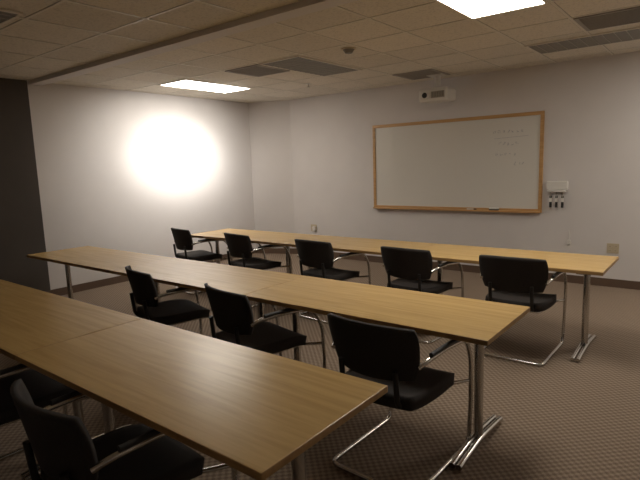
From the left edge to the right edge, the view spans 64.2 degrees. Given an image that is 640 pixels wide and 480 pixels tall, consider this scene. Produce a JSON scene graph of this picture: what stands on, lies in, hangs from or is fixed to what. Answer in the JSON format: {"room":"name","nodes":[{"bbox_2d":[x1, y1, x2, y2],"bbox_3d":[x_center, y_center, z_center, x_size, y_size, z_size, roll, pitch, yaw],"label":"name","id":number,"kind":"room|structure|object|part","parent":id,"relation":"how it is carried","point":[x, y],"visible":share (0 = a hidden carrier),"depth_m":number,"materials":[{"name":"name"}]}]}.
{"room":"classroom","nodes":[
{"label":"classroom","id":0,"kind":"room"},
{"bbox_2d":[0,78,255,290],"bbox_3d":[-3.748,-0.576,6.321,0.170,2.737,8.550,5,11,38],"label":"wall","id":1,"kind":"structure","parent":0,"point":[117,169],"depth_m":7.19,"materials":[{"name":"paint"}]},
{"bbox_2d":[51,248,255,295],"bbox_3d":[-2.357,0.450,8.095,0.012,0.100,3.740,5,11,38],"label":"baseboard","id":2,"kind":"structure","parent":1,"relation":"attached to","point":[118,279],"depth_m":7.12,"materials":[{"name":"brown plastic"}]},
{"bbox_2d":[248,100,294,247],"bbox_3d":[-0.866,-1.106,9.262,0.770,2.737,0.310,5,11,38],"label":"wall","id":3,"kind":"structure","parent":0,"point":[269,122],"depth_m":9.23,"materials":[{"name":"paint"}]},
{"bbox_2d":[256,248,296,253],"bbox_3d":[-0.817,0.200,9.436,0.841,0.100,0.031,1,9,17],"label":"baseboard","id":4,"kind":"structure","parent":3,"relation":"attached to","point":[268,250],"depth_m":9.41,"materials":[{"name":"brown plastic"}]},
{"bbox_2d":[0,253,639,479],"bbox_3d":[-0.265,1.103,3.848,8.900,0.100,8.850,5,11,38],"label":"floor","id":5,"kind":"structure","parent":0,"point":[564,418],"depth_m":3.33,"materials":[{"name":"carpet"}]},
{"bbox_2d":[0,279,19,288],"bbox_3d":[-3.191,0.712,4.290,1.649,0.738,0.695,5,11,38],"label":"table","id":6,"kind":"object","parent":5,"relation":"on","point":[3,284],"visible":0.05,"depth_m":4.03,"materials":[{"name":"brown wood"}]},
{"bbox_2d":[0,364,105,460],"bbox_3d":[-1.597,0.839,2.698,0.576,0.847,0.688,5,11,40],"label":"chair","id":7,"kind":"object","parent":5,"relation":"on","point":[41,388],"visible":0.3,"depth_m":2.66,"materials":[{"name":"black fabric"}]},
{"bbox_3d":[-1.603,0.831,2.689,0.494,0.104,0.505,5,11,40],"label":"seat","id":8,"kind":"part","parent":7,"relation":"part of","materials":[{"name":"black fabric"}]},
{"bbox_2d":[0,285,141,479],"bbox_3d":[-1.889,0.817,3.275,1.649,0.738,0.695,5,11,38],"label":"table","id":9,"kind":"object","parent":5,"relation":"on","point":[30,318],"visible":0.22,"depth_m":2.99,"materials":[{"name":"brown wood"}]},
{"bbox_2d":[27,246,172,316],"bbox_3d":[-2.286,0.531,5.311,1.675,0.738,0.685,5,11,38],"label":"table","id":10,"kind":"object","parent":5,"relation":"on","point":[100,259],"visible":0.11,"depth_m":5.18,"materials":[{"name":"brown wood"}]},
{"bbox_2d":[10,379,237,479],"bbox_3d":[-0.765,0.911,2.012,0.576,0.847,0.688,5,11,41],"label":"chair","id":11,"kind":"object","parent":5,"relation":"on","point":[63,448],"visible":0.73,"depth_m":1.86,"materials":[{"name":"black fabric"}]},
{"bbox_3d":[-0.954,0.669,1.768,0.531,0.284,0.143,5,11,41],"label":"backrest","id":12,"kind":"part","parent":11,"relation":"part of","materials":[{"name":"black fabric"}]},
{"bbox_3d":[-0.772,0.904,2.003,0.494,0.104,0.505,5,11,41],"label":"seat","id":13,"kind":"part","parent":11,"relation":"part of","materials":[{"name":"black fabric"}]},
{"bbox_2d":[125,265,213,334],"bbox_3d":[-1.196,0.606,4.193,0.688,0.847,0.576,-8,10,-36],"label":"chair","id":14,"kind":"object","parent":5,"relation":"on","point":[144,291],"visible":0.61,"depth_m":3.97,"materials":[{"name":"black fabric"}]},
{"bbox_3d":[-1.422,0.359,3.991,0.143,0.284,0.531,-8,10,-36],"label":"backrest","id":15,"kind":"part","parent":14,"relation":"part of","materials":[{"name":"black fabric"}]},
{"bbox_3d":[-1.203,0.598,4.186,0.505,0.104,0.494,-8,10,-36],"label":"seat","id":16,"kind":"part","parent":14,"relation":"part of","materials":[{"name":"black fabric"}]},
{"bbox_3d":[-1.175,0.684,4.218,0.643,0.683,0.575,-8,10,-36],"label":"sled frame","id":17,"kind":"part","parent":14,"relation":"part of","materials":[{"name":"silver metal"}]},
{"bbox_2d":[15,319,387,479],"bbox_3d":[-0.588,0.921,2.260,1.649,0.738,0.695,5,11,38],"label":"table","id":18,"kind":"object","parent":5,"relation":"on","point":[254,412],"visible":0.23,"depth_m":1.99,"materials":[{"name":"brown wood"}]},
{"bbox_2d":[171,228,232,294],"bbox_3d":[-1.609,0.229,6.852,0.688,0.847,0.576,-9,11,-39],"label":"chair","id":19,"kind":"object","parent":5,"relation":"on","point":[183,240],"visible":0.71,"depth_m":6.61,"materials":[{"name":"black fabric"}]},
{"bbox_3d":[-1.827,-0.016,6.640,0.143,0.284,0.531,-9,11,-39],"label":"backrest","id":20,"kind":"part","parent":19,"relation":"part of","materials":[{"name":"black fabric"}]},
{"bbox_3d":[-1.616,0.222,6.845,0.505,0.104,0.494,-9,11,-39],"label":"seat","id":21,"kind":"part","parent":19,"relation":"part of","materials":[{"name":"black fabric"}]},
{"bbox_2d":[110,258,304,359],"bbox_3d":[-0.964,0.637,4.280,1.675,0.738,0.685,5,11,38],"label":"table","id":22,"kind":"object","parent":5,"relation":"on","point":[185,273],"visible":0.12,"depth_m":4.09,"materials":[{"name":"brown wood"}]},
{"bbox_2d":[191,228,313,273],"bbox_3d":[-0.888,0.297,6.583,1.625,0.738,0.725,5,11,38],"label":"table","id":23,"kind":"object","parent":5,"relation":"on","point":[256,236],"visible":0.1,"depth_m":6.45,"materials":[{"name":"brown wood"}]},
{"bbox_2d":[224,232,292,307],"bbox_3d":[-0.768,0.304,6.147,0.688,0.847,0.576,-9,11,-41],"label":"chair","id":24,"kind":"object","parent":5,"relation":"on","point":[239,246],"visible":0.73,"depth_m":5.91,"materials":[{"name":"black fabric"}]},
{"bbox_3d":[-0.980,0.059,5.927,0.143,0.284,0.531,-9,11,-41],"label":"backrest","id":25,"kind":"part","parent":24,"relation":"part of","materials":[{"name":"black fabric"}]},
{"bbox_3d":[-0.775,0.297,6.139,0.505,0.104,0.494,-9,11,-41],"label":"seat","id":26,"kind":"part","parent":24,"relation":"part of","materials":[{"name":"black fabric"}]},
{"bbox_2d":[204,283,326,368],"bbox_3d":[-0.395,0.685,3.469,0.688,0.847,0.576,-9,11,-39],"label":"chair","id":27,"kind":"object","parent":5,"relation":"on","point":[232,312],"visible":0.66,"depth_m":3.25,"materials":[{"name":"black fabric"}]},
{"bbox_3d":[-0.613,0.439,3.256,0.143,0.284,0.531,-9,11,-39],"label":"backrest","id":28,"kind":"part","parent":27,"relation":"part of","materials":[{"name":"black fabric"}]},
{"bbox_3d":[-0.403,0.677,3.462,0.505,0.104,0.494,-9,11,-39],"label":"seat","id":29,"kind":"part","parent":27,"relation":"part of","materials":[{"name":"black fabric"}]},
{"bbox_2d":[294,239,370,323],"bbox_3d":[0.116,0.379,5.433,0.576,0.847,0.688,6,12,44],"label":"chair","id":30,"kind":"object","parent":5,"relation":"on","point":[319,255],"visible":0.7,"depth_m":5.19,"materials":[{"name":"black fabric"}]},
{"bbox_3d":[-0.083,0.136,5.199,0.531,0.284,0.143,6,12,44],"label":"backrest","id":31,"kind":"part","parent":30,"relation":"part of","materials":[{"name":"black fabric"}]},
{"bbox_3d":[0.109,0.371,5.425,0.494,0.104,0.505,6,12,44],"label":"seat","id":32,"kind":"part","parent":30,"relation":"part of","materials":[{"name":"black fabric"}]},
{"bbox_2d":[277,235,437,268],"bbox_3d":[0.395,0.400,5.583,1.625,0.738,0.725,5,11,38],"label":"table","id":33,"kind":"object","parent":5,"relation":"on","point":[345,244],"visible":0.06,"depth_m":5.45,"materials":[{"name":"brown wood"}]},
{"bbox_2d":[245,276,529,470],"bbox_3d":[0.358,0.744,3.250,1.675,0.738,0.685,5,11,38],"label":"table","id":34,"kind":"object","parent":5,"relation":"on","point":[480,323],"visible":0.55,"depth_m":2.97,"materials":[{"name":"brown wood"}]},
{"bbox_2d":[327,313,472,479],"bbox_3d":[0.419,0.765,2.734,0.576,0.847,0.688,5,11,40],"label":"chair","id":35,"kind":"object","parent":5,"relation":"on","point":[389,356],"visible":0.91,"depth_m":2.48,"materials":[{"name":"black fabric"}]},
{"bbox_3d":[0.235,0.523,2.488,0.531,0.284,0.143,5,11,40],"label":"backrest","id":36,"kind":"part","parent":35,"relation":"part of","materials":[{"name":"black fabric"}]},
{"bbox_3d":[0.413,0.757,2.726,0.494,0.104,0.505,5,11,40],"label":"seat","id":37,"kind":"part","parent":35,"relation":"part of","materials":[{"name":"black fabric"}]},
{"bbox_2d":[381,246,463,343],"bbox_3d":[0.942,0.445,4.789,0.576,0.847,0.688,6,11,42],"label":"chair","id":38,"kind":"object","parent":5,"relation":"on","point":[412,268],"visible":0.77,"depth_m":4.54,"materials":[{"name":"black fabric"}]},
{"bbox_3d":[0.750,0.203,4.549,0.531,0.284,0.143,6,11,42],"label":"backrest","id":39,"kind":"part","parent":38,"relation":"part of","materials":[{"name":"black fabric"}]},
{"bbox_3d":[0.935,0.438,4.780,0.494,0.104,0.505,6,11,42],"label":"seat","id":40,"kind":"part","parent":38,"relation":"part of","materials":[{"name":"black fabric"}]},
{"bbox_2d":[422,244,618,361],"bbox_3d":[1.678,0.503,4.583,1.625,0.738,0.725,5,11,38],"label":"table","id":41,"kind":"object","parent":5,"relation":"on","point":[587,265],"visible":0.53,"depth_m":4.33,"materials":[{"name":"brown wood"}]},
{"bbox_2d":[479,255,566,365],"bbox_3d":[1.665,0.503,4.225,0.576,0.847,0.688,5,11,38],"label":"chair","id":42,"kind":"object","parent":5,"relation":"on","point":[514,280],"visible":0.78,"depth_m":3.98,"materials":[{"name":"black fabric"}]},
{"bbox_3d":[1.488,0.262,3.973,0.531,0.284,0.143,5,11,38],"label":"backrest","id":43,"kind":"part","parent":42,"relation":"part of","materials":[{"name":"black fabric"}]},
{"bbox_3d":[1.659,0.496,4.216,0.494,0.104,0.505,5,11,38],"label":"seat","id":44,"kind":"part","parent":42,"relation":"part of","materials":[{"name":"black fabric"}]},
{"bbox_2d":[0,0,639,102],"bbox_3d":[-0.360,-1.703,3.437,8.900,0.100,8.850,5,11,38],"label":"ceiling","id":45,"kind":"structure","parent":0,"point":[197,15],"depth_m":4.73,"materials":[{"name":"tile"}]},
{"bbox_2d":[0,8,23,25],"bbox_3d":[-2.775,-1.611,3.771,1.200,0.013,0.610,5,11,38],"label":"ceiling air vent","id":46,"kind":"object","parent":45,"relation":"in","point":[6,16],"visible":1,"depth_m":3.66,"materials":[{"name":"beige metal"}]},
{"bbox_2d":[0,11,17,22],"bbox_3d":[-2.775,-1.612,3.771,1.156,0.007,0.566,5,11,38],"label":"diffuser","id":47,"kind":"object","parent":46,"relation":"attached to","point":[5,16],"depth_m":3.68,"materials":[{"name":"white metal"}]},
{"bbox_2d":[30,0,357,85],"bbox_3d":[-0.147,-1.675,3.697,8.580,0.045,0.150,5,11,38],"label":"beam","id":48,"kind":"structure","parent":45,"relation":"attached to","point":[303,7],"depth_m":4.31,"materials":[{"name":"paint"}]},
{"bbox_2d":[158,79,252,92],"bbox_3d":[-1.583,-2.147,7.144,0.590,0.013,1.200,5,11,38],"label":"recessed light","id":49,"kind":"object","parent":45,"relation":"in","point":[184,83],"visible":1,"depth_m":7.08,"materials":[{"name":"white plastic"}]},
{"bbox_2d":[225,64,289,76],"bbox_3d":[-0.748,-2.026,6.117,0.540,0.011,0.560,5,11,38],"label":"ceiling air vent","id":50,"kind":"object","parent":45,"relation":"in","point":[256,70],"depth_m":6.09,"materials":[{"name":"grey metal"}]},
{"bbox_2d":[258,55,361,76],"bbox_3d":[-0.087,-2.027,5.978,0.590,0.013,1.200,5,11,38],"label":"recessed light","id":51,"kind":"object","parent":45,"relation":"in","point":[298,63],"visible":1,"depth_m":5.91,"materials":[{"name":"grey plastic"}]},
{"bbox_2d":[0,0,639,102],"bbox_3d":[-0.351,-1.652,3.438,8.580,0.006,8.550,5,11,38],"label":"grid","id":52,"kind":"object","parent":45,"relation":"attached to","point":[62,1],"visible":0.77,"depth_m":4.92,"materials":[{"name":"beige metal"}]},
{"bbox_2d":[341,47,355,53],"bbox_3d":[0.287,-1.895,5.111,0.150,0.047,0.150,5,11,38],"label":"smoke detector","id":53,"kind":"object","parent":45,"relation":"attached to","point":[347,50],"visible":1,"depth_m":5.07,"materials":[{"name":"beige plastic"}]},
{"bbox_2d":[393,69,449,79],"bbox_3d":[1.349,-2.193,6.768,0.560,0.011,0.560,5,11,38],"label":"ceiling air vent","id":54,"kind":"object","parent":45,"relation":"in","point":[421,74],"depth_m":6.70,"materials":[{"name":"grey metal"}]},
{"bbox_2d":[419,73,455,103],"bbox_3d":[1.570,-2.037,6.856,0.420,0.351,0.333,5,11,38],"label":"ceiling projector","id":55,"kind":"object","parent":45,"relation":"hanging from","point":[438,94],"depth_m":6.78,"materials":[{"name":"white plastic"}]},
{"bbox_2d":[434,0,548,19],"bbox_3d":[1.120,-1.711,3.542,0.600,0.013,1.140,5,11,38],"label":"recessed light","id":56,"kind":"object","parent":45,"relation":"in","point":[471,9],"visible":1,"depth_m":3.83,"materials":[{"name":"white plastic"}]},
{"bbox_2d":[525,26,639,54],"bbox_3d":[2.750,-1.995,5.098,1.200,0.013,0.560,5,11,38],"label":"recessed light","id":57,"kind":"object","parent":45,"relation":"in","point":[629,34],"visible":1,"depth_m":5.12,"materials":[{"name":"grey plastic"}]},
{"bbox_2d":[573,6,639,30],"bbox_3d":[2.516,-1.873,4.313,0.570,0.011,0.540,5,11,38],"label":"ceiling air vent","id":58,"kind":"object","parent":45,"relation":"in","point":[631,15],"depth_m":4.31,"materials":[{"name":"grey metal"}]},
{"bbox_2d":[289,51,639,280],"bbox_3d":[2.367,-0.887,7.019,8.900,2.737,0.150,5,11,38],"label":"wall","id":59,"kind":"structure","parent":0,"point":[591,106],"depth_m":6.72,"materials":[{"name":"paint"}]},
{"bbox_2d":[311,224,316,230],"bbox_3d":[-0.121,-0.212,8.981,0.130,0.120,0.050,5,11,38],"label":"wall outlet","id":60,"kind":"object","parent":59,"relation":"attached to","point":[313,226],"visible":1,"depth_m":8.96,"materials":[{"name":"beige plastic"}]},
{"bbox_2d":[372,111,544,212],"bbox_3d":[1.828,-1.065,7.263,2.541,1.291,0.084,5,11,38],"label":"whiteboard","id":61,"kind":"object","parent":59,"relation":"attached to","point":[481,163],"visible":1,"depth_m":7.16,"materials":[{"name":"white ceramic"}]},
{"bbox_2d":[373,207,539,212],"bbox_3d":[1.842,-0.435,7.346,2.501,0.022,0.059,5,11,38],"label":"marker tray","id":62,"kind":"object","parent":61,"relation":"on","point":[478,209],"depth_m":7.11,"materials":[{"name":"brown wood"}]},
{"bbox_2d":[297,252,639,289],"bbox_3d":[2.660,0.452,6.914,7.840,0.100,0.012,5,11,38],"label":"baseboard","id":63,"kind":"structure","parent":59,"relation":"attached to","point":[607,282],"depth_m":6.51,"materials":[{"name":"brown plastic"}]},
{"bbox_2d":[546,181,567,207],"bbox_3d":[2.983,-0.576,6.432,0.250,0.330,0.084,5,11,38],"label":"holder","id":64,"kind":"object","parent":59,"relation":"attached to","point":[552,186],"visible":1,"depth_m":6.42,"materials":[{"name":"white plastic"}]},
{"bbox_2d":[547,190,565,191],"bbox_3d":[2.982,-0.618,6.425,0.210,0.025,0.084,5,11,38],"label":"shelf","id":65,"kind":"object","parent":64,"relation":"attached to","point":[547,190],"depth_m":6.39,"materials":[{"name":"white plastic"}]},
{"bbox_3d":[2.992,-0.687,6.431,0.250,0.110,0.044,5,11,38],"label":"holder panel","id":66,"kind":"part","parent":64,"relation":"part of","materials":[{"name":"white plastic"}]},
{"bbox_2d":[607,243,618,253],"bbox_3d":[3.535,0.102,6.159,0.130,0.120,0.011,5,11,38],"label":"wall outlet","id":67,"kind":"object","parent":59,"relation":"attached to","point":[611,248],"visible":1,"depth_m":6.16,"materials":[{"name":"beige plastic"}]}
]}

